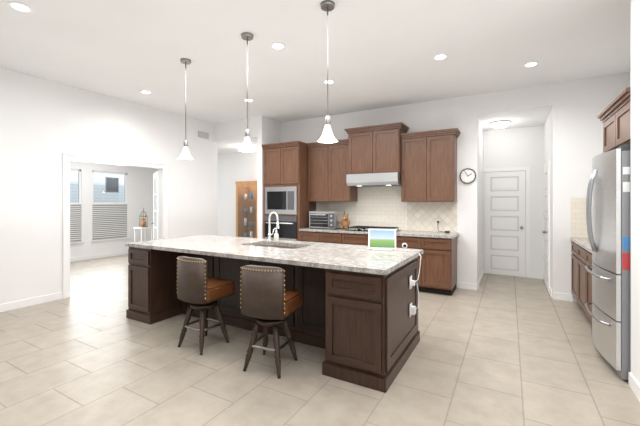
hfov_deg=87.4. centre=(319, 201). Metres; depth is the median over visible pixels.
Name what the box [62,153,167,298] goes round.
trim
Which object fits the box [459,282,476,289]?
baseboard
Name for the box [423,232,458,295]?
base cabinet
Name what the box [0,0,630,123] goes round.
ceiling
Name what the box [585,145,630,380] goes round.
fridge
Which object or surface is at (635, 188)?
wall
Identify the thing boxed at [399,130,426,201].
upper cabinet
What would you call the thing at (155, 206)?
french door
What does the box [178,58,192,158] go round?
pendant light
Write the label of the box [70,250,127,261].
baseboard
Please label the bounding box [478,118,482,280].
wall
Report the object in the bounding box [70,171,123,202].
backdrop
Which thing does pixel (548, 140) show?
wall
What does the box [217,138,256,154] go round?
ceiling
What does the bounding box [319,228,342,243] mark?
base cabinet
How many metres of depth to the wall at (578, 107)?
5.18 m
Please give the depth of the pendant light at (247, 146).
3.52 m
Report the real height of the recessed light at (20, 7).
0.008 m
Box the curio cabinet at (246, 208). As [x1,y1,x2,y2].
[235,181,256,237]
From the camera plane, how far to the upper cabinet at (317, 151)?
6.57 m
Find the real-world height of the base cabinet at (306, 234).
0.930 m
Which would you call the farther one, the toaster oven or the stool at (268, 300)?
the toaster oven
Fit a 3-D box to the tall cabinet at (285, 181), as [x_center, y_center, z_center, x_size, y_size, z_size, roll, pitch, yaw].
[-0.639,0.138,6.883,0.890,2.605,0.702,0,0,29]
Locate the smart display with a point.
(382, 239)
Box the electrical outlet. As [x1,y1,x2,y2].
[436,220,449,232]
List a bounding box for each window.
[70,169,83,243]
[91,171,129,241]
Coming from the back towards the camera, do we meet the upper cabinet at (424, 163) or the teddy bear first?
the teddy bear
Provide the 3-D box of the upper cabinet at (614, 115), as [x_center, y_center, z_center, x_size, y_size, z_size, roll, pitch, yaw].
[2.942,-0.700,2.943,0.612,0.410,1.010,0,0,29]
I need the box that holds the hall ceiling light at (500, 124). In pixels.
[489,120,510,128]
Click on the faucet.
(277, 227)
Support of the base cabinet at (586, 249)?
on the floor
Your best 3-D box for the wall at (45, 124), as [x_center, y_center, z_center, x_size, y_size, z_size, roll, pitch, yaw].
[-4.977,-0.160,3.103,0.120,3.200,10.500,0,0,29]
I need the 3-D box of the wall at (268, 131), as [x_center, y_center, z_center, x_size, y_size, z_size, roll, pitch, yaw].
[-0.825,-0.160,7.619,0.120,3.200,1.690,0,0,29]
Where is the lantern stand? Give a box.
[133,210,152,241]
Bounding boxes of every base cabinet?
[299,228,318,241]
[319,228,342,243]
[343,228,402,245]
[396,230,422,291]
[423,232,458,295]
[570,237,588,295]
[574,241,589,307]
[582,245,591,321]
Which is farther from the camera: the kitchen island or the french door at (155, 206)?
the french door at (155, 206)
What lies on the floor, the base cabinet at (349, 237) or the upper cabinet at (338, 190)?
the base cabinet at (349, 237)
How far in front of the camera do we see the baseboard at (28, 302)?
4.65 m
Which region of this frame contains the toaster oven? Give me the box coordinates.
[309,211,344,228]
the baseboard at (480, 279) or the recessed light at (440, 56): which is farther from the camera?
the baseboard at (480, 279)
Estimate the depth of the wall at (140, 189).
9.13 m
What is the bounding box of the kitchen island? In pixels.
[125,235,422,392]
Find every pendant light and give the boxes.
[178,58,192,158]
[238,32,255,151]
[318,0,337,142]
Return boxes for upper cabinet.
[307,142,326,201]
[327,139,357,201]
[347,130,374,173]
[375,126,406,172]
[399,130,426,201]
[427,128,460,201]
[597,87,630,152]
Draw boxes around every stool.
[177,256,234,354]
[240,265,301,378]
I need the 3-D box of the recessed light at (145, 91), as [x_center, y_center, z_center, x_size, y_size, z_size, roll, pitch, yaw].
[-2.784,-1.756,5.355,0.170,0.008,0.170,0,0,29]
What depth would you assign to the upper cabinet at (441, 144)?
5.43 m
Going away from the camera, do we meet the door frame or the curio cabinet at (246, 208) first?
the door frame
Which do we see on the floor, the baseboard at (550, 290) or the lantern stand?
the lantern stand
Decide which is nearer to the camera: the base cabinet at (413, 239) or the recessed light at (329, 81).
the recessed light at (329, 81)
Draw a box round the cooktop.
[347,226,399,230]
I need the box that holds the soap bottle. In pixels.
[274,228,278,241]
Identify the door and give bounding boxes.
[151,171,157,239]
[484,171,525,276]
[542,160,549,291]
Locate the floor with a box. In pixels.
[0,254,639,425]
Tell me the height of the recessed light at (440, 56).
0.008 m
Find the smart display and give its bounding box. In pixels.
[368,229,395,250]
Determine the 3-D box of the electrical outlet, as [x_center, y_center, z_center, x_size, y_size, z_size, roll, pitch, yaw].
[2.062,0.406,5.645,0.250,0.203,0.197,0,0,29]
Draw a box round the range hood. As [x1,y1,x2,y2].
[346,172,400,186]
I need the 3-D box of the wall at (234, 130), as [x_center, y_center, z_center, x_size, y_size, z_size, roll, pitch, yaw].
[-1.869,-1.555,7.308,1.390,0.410,0.120,0,0,29]
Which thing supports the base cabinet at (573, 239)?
on the floor
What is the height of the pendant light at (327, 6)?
1.220 m
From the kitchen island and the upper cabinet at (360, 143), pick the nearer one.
the kitchen island
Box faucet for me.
[267,211,278,240]
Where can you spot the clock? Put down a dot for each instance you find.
(467, 175)
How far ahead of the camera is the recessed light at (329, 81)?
4.88 m
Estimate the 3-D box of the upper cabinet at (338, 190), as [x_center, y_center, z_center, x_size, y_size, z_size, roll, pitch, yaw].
[0.435,-0.585,6.459,0.466,1.160,0.382,0,0,29]
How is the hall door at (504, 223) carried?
in the wall at (514, 147)
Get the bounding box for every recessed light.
[8,1,32,12]
[140,90,151,93]
[270,42,285,49]
[323,80,334,83]
[433,54,447,59]
[523,61,538,66]
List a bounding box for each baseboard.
[0,292,62,311]
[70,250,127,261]
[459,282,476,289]
[478,269,483,288]
[543,274,551,296]
[628,372,639,400]
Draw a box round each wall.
[0,68,216,303]
[70,161,157,257]
[213,117,256,142]
[217,151,256,236]
[257,116,280,238]
[281,72,629,301]
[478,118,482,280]
[483,125,543,273]
[544,109,551,288]
[631,0,639,384]
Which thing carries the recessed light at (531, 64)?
in the ceiling at (382, 53)
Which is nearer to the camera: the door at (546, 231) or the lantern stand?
the door at (546, 231)
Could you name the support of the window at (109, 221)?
in the wall at (140, 189)
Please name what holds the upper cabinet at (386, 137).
attached to the wall at (578, 107)
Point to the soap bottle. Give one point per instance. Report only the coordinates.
(276, 237)
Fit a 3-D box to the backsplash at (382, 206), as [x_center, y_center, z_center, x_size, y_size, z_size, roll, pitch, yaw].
[1.113,0.007,6.296,2.733,1.004,0.002,0,0,29]
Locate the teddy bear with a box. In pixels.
[340,214,349,228]
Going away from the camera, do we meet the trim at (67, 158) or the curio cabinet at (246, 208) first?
the trim at (67, 158)
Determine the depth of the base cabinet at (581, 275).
4.35 m
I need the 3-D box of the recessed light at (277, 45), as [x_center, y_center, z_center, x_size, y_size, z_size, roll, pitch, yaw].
[-0.474,-1.756,3.772,0.170,0.008,0.170,0,0,29]
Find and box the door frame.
[483,167,529,277]
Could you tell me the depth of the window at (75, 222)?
8.21 m
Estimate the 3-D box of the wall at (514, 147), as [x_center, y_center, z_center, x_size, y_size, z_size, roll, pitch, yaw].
[3.766,-0.060,6.555,1.260,3.000,0.120,0,0,29]
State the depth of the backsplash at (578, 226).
4.82 m
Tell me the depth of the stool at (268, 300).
2.79 m
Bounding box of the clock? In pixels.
[460,168,475,183]
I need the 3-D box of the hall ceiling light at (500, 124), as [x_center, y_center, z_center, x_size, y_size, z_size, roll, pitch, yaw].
[3.243,-1.380,6.036,0.360,0.100,0.360,0,0,29]
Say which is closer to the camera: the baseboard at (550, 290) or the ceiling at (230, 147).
the baseboard at (550, 290)
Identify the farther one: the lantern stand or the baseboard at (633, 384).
the lantern stand
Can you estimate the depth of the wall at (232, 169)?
9.41 m
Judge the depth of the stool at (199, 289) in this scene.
3.25 m
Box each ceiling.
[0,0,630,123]
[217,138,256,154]
[478,108,551,130]
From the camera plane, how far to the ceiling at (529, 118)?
5.74 m
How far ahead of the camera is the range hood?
5.81 m
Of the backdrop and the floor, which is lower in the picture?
the floor
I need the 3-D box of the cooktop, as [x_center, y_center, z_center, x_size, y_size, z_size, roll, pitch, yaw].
[0.955,0.480,6.014,0.860,0.057,0.510,0,0,29]
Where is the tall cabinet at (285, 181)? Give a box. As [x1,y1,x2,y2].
[262,141,315,240]
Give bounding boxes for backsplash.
[316,186,456,231]
[570,198,591,237]
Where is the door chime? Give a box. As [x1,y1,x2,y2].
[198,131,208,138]

